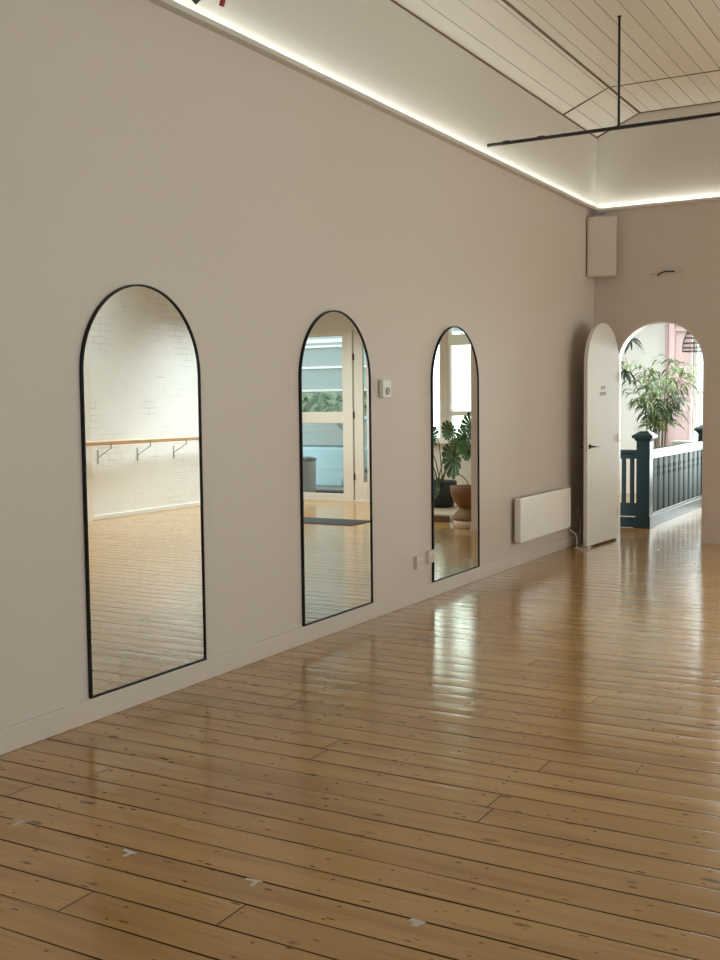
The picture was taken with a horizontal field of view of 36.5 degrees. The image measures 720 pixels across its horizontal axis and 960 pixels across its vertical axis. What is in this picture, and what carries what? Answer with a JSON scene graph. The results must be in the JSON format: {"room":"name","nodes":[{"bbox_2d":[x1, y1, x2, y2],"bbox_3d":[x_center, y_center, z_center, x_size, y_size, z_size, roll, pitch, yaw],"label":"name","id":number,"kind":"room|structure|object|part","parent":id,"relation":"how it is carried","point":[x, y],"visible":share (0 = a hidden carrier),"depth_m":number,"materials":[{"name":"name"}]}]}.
{"room":"exercise studio","nodes":[
{"label":"exercise studio","id":0,"kind":"room"},
{"bbox_2d":[0,0,594,728],"bbox_3d":[-1.270,-0.632,5.402,0.250,3.530,15.000,2,5,30],"label":"wall","id":1,"kind":"structure","parent":0,"point":[142,143],"depth_m":6.21,"materials":[{"name":"paint"}]},
{"bbox_2d":[79,284,206,698],"bbox_3d":[-1.074,0.018,5.507,0.018,1.986,0.888,2,5,30],"label":"arched mirror","id":2,"kind":"object","parent":1,"relation":"attached to","point":[140,374],"visible":1,"depth_m":5.46,"materials":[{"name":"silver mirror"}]},
{"bbox_2d":[0,531,582,754],"bbox_3d":[-1.086,1.070,5.544,0.016,0.112,14.800,2,5,30],"label":"baseboard","id":3,"kind":"structure","parent":1,"relation":"attached to","point":[13,737],"depth_m":6.17,"materials":[{"name":"paint"}]},
{"bbox_2d":[298,310,372,625],"bbox_3d":[-0.145,-0.107,7.139,0.018,1.986,0.888,2,5,30],"label":"arched mirror","id":4,"kind":"object","parent":1,"relation":"attached to","point":[334,376],"visible":1,"depth_m":7.11,"materials":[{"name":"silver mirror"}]},
{"bbox_2d":[147,0,597,211],"bbox_3d":[-1.121,-2.388,5.265,0.058,0.030,14.742,2,5,30],"label":"trim","id":5,"kind":"structure","parent":1,"relation":"attached to","point":[177,8],"depth_m":6.98,"materials":[{"name":"paint"}]},
{"bbox_2d":[378,380,390,396],"bbox_3d":[0.179,-0.641,7.650,0.054,0.124,0.120,2,5,30],"label":"thermostat","id":6,"kind":"object","parent":1,"relation":"attached to","point":[384,385],"visible":1,"depth_m":7.62,"materials":[{"name":"grey plastic"}]},
{"bbox_2d":[173,0,596,206],"bbox_3d":[-1.276,-2.945,5.240,0.285,1.108,15.020,2,5,30],"label":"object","id":7,"kind":"structure","parent":1,"relation":"attached to","point":[377,49],"depth_m":8.00,"materials":[{"name":"paint"}]},
{"bbox_2d":[414,555,422,568],"bbox_3d":[0.442,0.616,8.197,0.034,0.095,0.105,2,5,30],"label":"power outlet","id":8,"kind":"object","parent":1,"relation":"attached to","point":[418,560],"visible":1,"depth_m":8.16,"materials":[{"name":"paint"}]},
{"bbox_2d":[426,549,434,562],"bbox_3d":[0.541,0.586,8.371,0.034,0.095,0.105,2,5,30],"label":"power outlet","id":9,"kind":"object","parent":1,"relation":"attached to","point":[430,554],"visible":1,"depth_m":8.34,"materials":[{"name":"paint"}]},
{"bbox_2d":[431,326,479,581],"bbox_3d":[0.772,-0.231,8.750,0.018,1.986,0.888,2,5,30],"label":"arched mirror","id":10,"kind":"object","parent":1,"relation":"attached to","point":[455,465],"visible":1,"depth_m":8.72,"materials":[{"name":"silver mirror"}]},
{"bbox_2d":[515,488,590,550],"bbox_3d":[1.955,0.419,10.607,0.274,0.636,1.919,2,5,30],"label":"heater","id":11,"kind":"object","parent":1,"relation":"attached to","point":[537,515],"visible":0.99,"depth_m":10.28,"materials":[{"name":"metal"}]},
{"bbox_2d":[519,488,563,497],"bbox_3d":[1.726,0.123,10.340,0.033,0.004,1.220,2,5,30],"label":"grille","id":12,"kind":"object","parent":11,"relation":"attached to","point":[558,491],"depth_m":10.38,"materials":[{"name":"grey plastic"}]},
{"bbox_2d":[577,507,580,517],"bbox_3d":[2.302,0.339,11.482,0.016,0.110,0.080,2,5,30],"label":"power outlet","id":13,"kind":"object","parent":1,"relation":"attached to","point":[578,508],"visible":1,"depth_m":11.46,"materials":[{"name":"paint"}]},
{"bbox_2d":[587,212,616,277],"bbox_3d":[2.544,-2.481,11.515,0.300,0.675,0.146,0,4,8],"label":"wall speaker","id":14,"kind":"object","parent":1,"relation":"attached to","point":[601,231],"visible":1,"depth_m":11.45,"materials":[{"name":"paint"}]},
{"bbox_2d":[0,493,719,959],"bbox_3d":[2.393,1.053,6.878,8.750,0.120,20.950,2,5,30],"label":"floor","id":15,"kind":"structure","parent":0,"point":[521,762],"depth_m":4.20,"materials":[{"name":"brown wood"}]},
{"bbox_2d":[12,819,26,825],"bbox_3d":[-1.244,1.239,3.951,0.058,0.001,0.046,1,4,24],"label":"tape mark","id":16,"kind":"object","parent":15,"relation":"on","point":[18,821],"visible":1,"depth_m":3.96,"materials":[{"name":"beige plastic"}]},
{"bbox_2d":[122,849,135,856],"bbox_3d":[-0.786,1.254,3.668,0.058,0.001,0.046,2,5,35],"label":"tape mark","id":17,"kind":"object","parent":15,"relation":"on","point":[125,850],"visible":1,"depth_m":3.67,"materials":[{"name":"beige plastic"}]},
{"bbox_2d":[245,878,261,885],"bbox_3d":[-0.342,1.265,3.434,0.058,0.001,0.046,1,4,24],"label":"tape mark","id":18,"kind":"object","parent":15,"relation":"on","point":[255,881],"visible":1,"depth_m":3.44,"materials":[{"name":"beige plastic"}]},
{"bbox_2d":[408,918,425,926],"bbox_3d":[0.160,1.279,3.155,0.048,0.001,0.042,2,5,35],"label":"tape mark","id":19,"kind":"object","parent":15,"relation":"on","point":[415,922],"visible":1,"depth_m":3.15,"materials":[{"name":"beige plastic"}]},
{"bbox_2d":[620,425,702,528],"bbox_3d":[3.416,-0.131,14.594,1.872,1.135,3.424,2,5,30],"label":"balustrade","id":20,"kind":"object","parent":15,"relation":"on","point":[668,478],"visible":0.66,"depth_m":13.32,"materials":[{"name":"wood"}]},
{"bbox_3d":[2.549,0.394,13.294,1.672,0.290,0.068,2,5,30],"label":"rail","id":21,"kind":"part","parent":20,"relation":"part of","materials":[{"name":"black wood"}]},
{"bbox_3d":[2.541,-0.322,13.244,1.672,0.105,0.100,2,5,30],"label":"handrail","id":22,"kind":"part","parent":20,"relation":"part of","materials":[{"name":"black wood"}]},
{"bbox_3d":[3.339,-0.005,12.814,0.244,1.135,0.244,2,5,30],"label":"newel post","id":23,"kind":"part","parent":20,"relation":"part of","materials":[{"name":"black wood"}]},
{"bbox_3d":[4.125,-0.400,14.170,0.100,0.115,3.024,2,5,30],"label":"handrail","id":24,"kind":"part","parent":20,"relation":"part of","materials":[{"name":"white wood"}]},
{"bbox_3d":[4.136,0.378,14.223,0.075,0.155,3.024,2,5,30],"label":"rail","id":25,"kind":"part","parent":20,"relation":"part of","materials":[{"name":"white wood"}]},
{"bbox_3d":[4.909,-0.217,15.571,0.244,1.135,0.244,2,5,30],"label":"newel post","id":26,"kind":"part","parent":20,"relation":"part of","materials":[{"name":"white wood"}]},
{"bbox_2d":[621,354,702,447],"bbox_3d":[4.454,-0.774,16.261,1.195,2.161,1.373,-3,4,-25],"label":"bamboo plant","id":27,"kind":"object","parent":15,"relation":"on","point":[654,416],"visible":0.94,"depth_m":16.15,"materials":[{"name":"green plant"}]},
{"bbox_2d":[671,440,697,444],"bbox_3d":[5.082,-0.171,16.782,0.520,0.870,0.415,2,5,30],"label":"ledge","id":28,"kind":"object","parent":15,"relation":"on","point":[674,442],"visible":0.13,"depth_m":16.68,"materials":[{"name":"white paint"}]},
{"bbox_2d":[395,0,719,135],"bbox_3d":[1.655,-3.221,3.521,6.535,0.318,14.970,2,5,30],"label":"ceiling","id":29,"kind":"structure","parent":0,"point":[661,39],"depth_m":9.14,"materials":[{"name":"white wood"}]},
{"bbox_2d":[390,0,719,138],"bbox_3d":[1.690,-3.172,3.618,6.469,0.230,14.765,2,5,30],"label":"trim","id":30,"kind":"structure","parent":29,"relation":"attached to","point":[393,1],"depth_m":9.73,"materials":[{"name":"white wood"}]},
{"bbox_2d":[487,15,719,146],"bbox_3d":[3.792,-3.133,7.542,6.280,0.864,0.032,2,5,30],"label":"rail","id":31,"kind":"object","parent":29,"relation":"hanging from","point":[618,127],"visible":1,"depth_m":8.55,"materials":[{"name":"black metal"}]},
{"bbox_3d":[3.796,-2.714,7.571,6.280,0.024,0.028,2,5,30],"label":"rail","id":32,"kind":"part","parent":31,"relation":"part of","materials":[{"name":"black metal"}]},
{"bbox_3d":[2.026,-3.192,8.542,0.019,0.833,0.020,2,5,30],"label":"hanging rod","id":33,"kind":"part","parent":31,"relation":"part of","materials":[{"name":"black metal"}]},
{"bbox_3d":[-0.503,-2.938,4.743,1.580,0.765,0.028,2,5,30],"label":"rail","id":34,"kind":"object","parent":29,"relation":"hanging from","visible":0},
{"bbox_2d":[192,0,225,6],"bbox_3d":[-0.684,-2.312,4.842,0.222,0.465,0.127,0,4,12],"label":"spotlight","id":35,"kind":"object","parent":34,"relation":"attached to","point":[222,2],"visible":1,"depth_m":4.79,"materials":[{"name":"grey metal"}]},
{"bbox_2d":[594,200,719,543],"bbox_3d":[5.293,-1.055,10.364,6.750,3.530,0.140,2,5,30],"label":"wall","id":36,"kind":"structure","parent":0,"point":[686,237],"depth_m":11.34,"materials":[{"name":"paint"}]},
{"bbox_2d":[580,323,619,546],"bbox_3d":[2.520,-0.488,11.373,0.163,2.276,0.900,2,5,34],"label":"door","id":37,"kind":"structure","parent":36,"relation":"in","point":[601,356],"depth_m":11.30,"materials":[{"name":"paint"}]},
{"bbox_2d":[594,196,719,212],"bbox_3d":[5.332,-2.801,10.093,6.500,0.030,0.058,2,5,30],"label":"trim","id":38,"kind":"structure","parent":36,"relation":"attached to","point":[709,198],"depth_m":11.33,"materials":[{"name":"paint"}]},
{"bbox_2d":[595,102,719,208],"bbox_3d":[5.366,-3.363,10.125,6.500,1.106,0.175,2,5,30],"label":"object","id":39,"kind":"structure","parent":36,"relation":"attached to","point":[674,161],"depth_m":11.32,"materials":[{"name":"paint"}]},
{"bbox_2d":[615,321,704,542],"bbox_3d":[3.194,-0.516,11.605,0.936,2.329,0.140,2,5,30],"label":"trim","id":40,"kind":"structure","parent":36,"relation":"attached to","point":[626,341],"depth_m":11.64,"materials":[{"name":"paint"}]},
{"bbox_2d":[650,270,684,275],"bbox_3d":[3.196,-2.150,11.368,0.360,0.054,0.043,2,5,30],"label":"curtain bracket","id":41,"kind":"object","parent":36,"relation":"attached to","point":[658,273],"visible":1,"depth_m":11.36,"materials":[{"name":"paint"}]},
{"bbox_2d":[620,323,693,493],"bbox_3d":[5.325,-0.162,17.109,3.700,6.000,0.150,2,5,30],"label":"wall","id":42,"kind":"structure","parent":0,"point":[652,338],"depth_m":17.42,"materials":[{"name":"white paint"}]},
{"bbox_2d":[664,323,668,445],"bbox_3d":[4.819,-1.462,17.141,0.043,3.400,0.120,2,5,30],"label":"trim","id":43,"kind":"structure","parent":42,"relation":"attached to","point":[666,324],"depth_m":17.05,"materials":[{"name":"pink paint"}]},
{"bbox_2d":[668,323,693,445],"bbox_3d":[5.005,-1.457,17.053,0.365,3.400,0.090,2,5,30],"label":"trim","id":44,"kind":"structure","parent":42,"relation":"attached to","point":[676,334],"depth_m":17.04,"materials":[{"name":"pink paint"}]},
{"bbox_2d":[693,341,702,439],"bbox_3d":[5.972,-1.266,16.673,1.700,2.550,0.100,2,5,30],"label":"window","id":45,"kind":"structure","parent":42,"relation":"in","point":[696,354],"depth_m":17.04,"materials":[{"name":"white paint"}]},
{"bbox_3d":[6.090,-2.953,13.196,8.750,0.100,5.810,2,5,30],"label":"ceiling","id":46,"kind":"structure","parent":0,"visible":0},
{"bbox_2d":[621,338,643,384],"bbox_3d":[3.401,-2.087,14.248,0.615,1.713,0.372,0,4,4],"label":"hanging plant","id":47,"kind":"object","parent":46,"relation":"hanging from","point":[626,373],"visible":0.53,"depth_m":14.28,"materials":[{"name":"green plant"}]},
{"bbox_2d":[682,331,700,351],"bbox_3d":[4.485,-2.346,14.565,0.363,1.266,0.363,2,5,30],"label":"pendant lamp","id":48,"kind":"object","parent":46,"relation":"hanging from","point":[687,333],"visible":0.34,"depth_m":14.59,"materials":[{"name":"wicker"}]}
]}

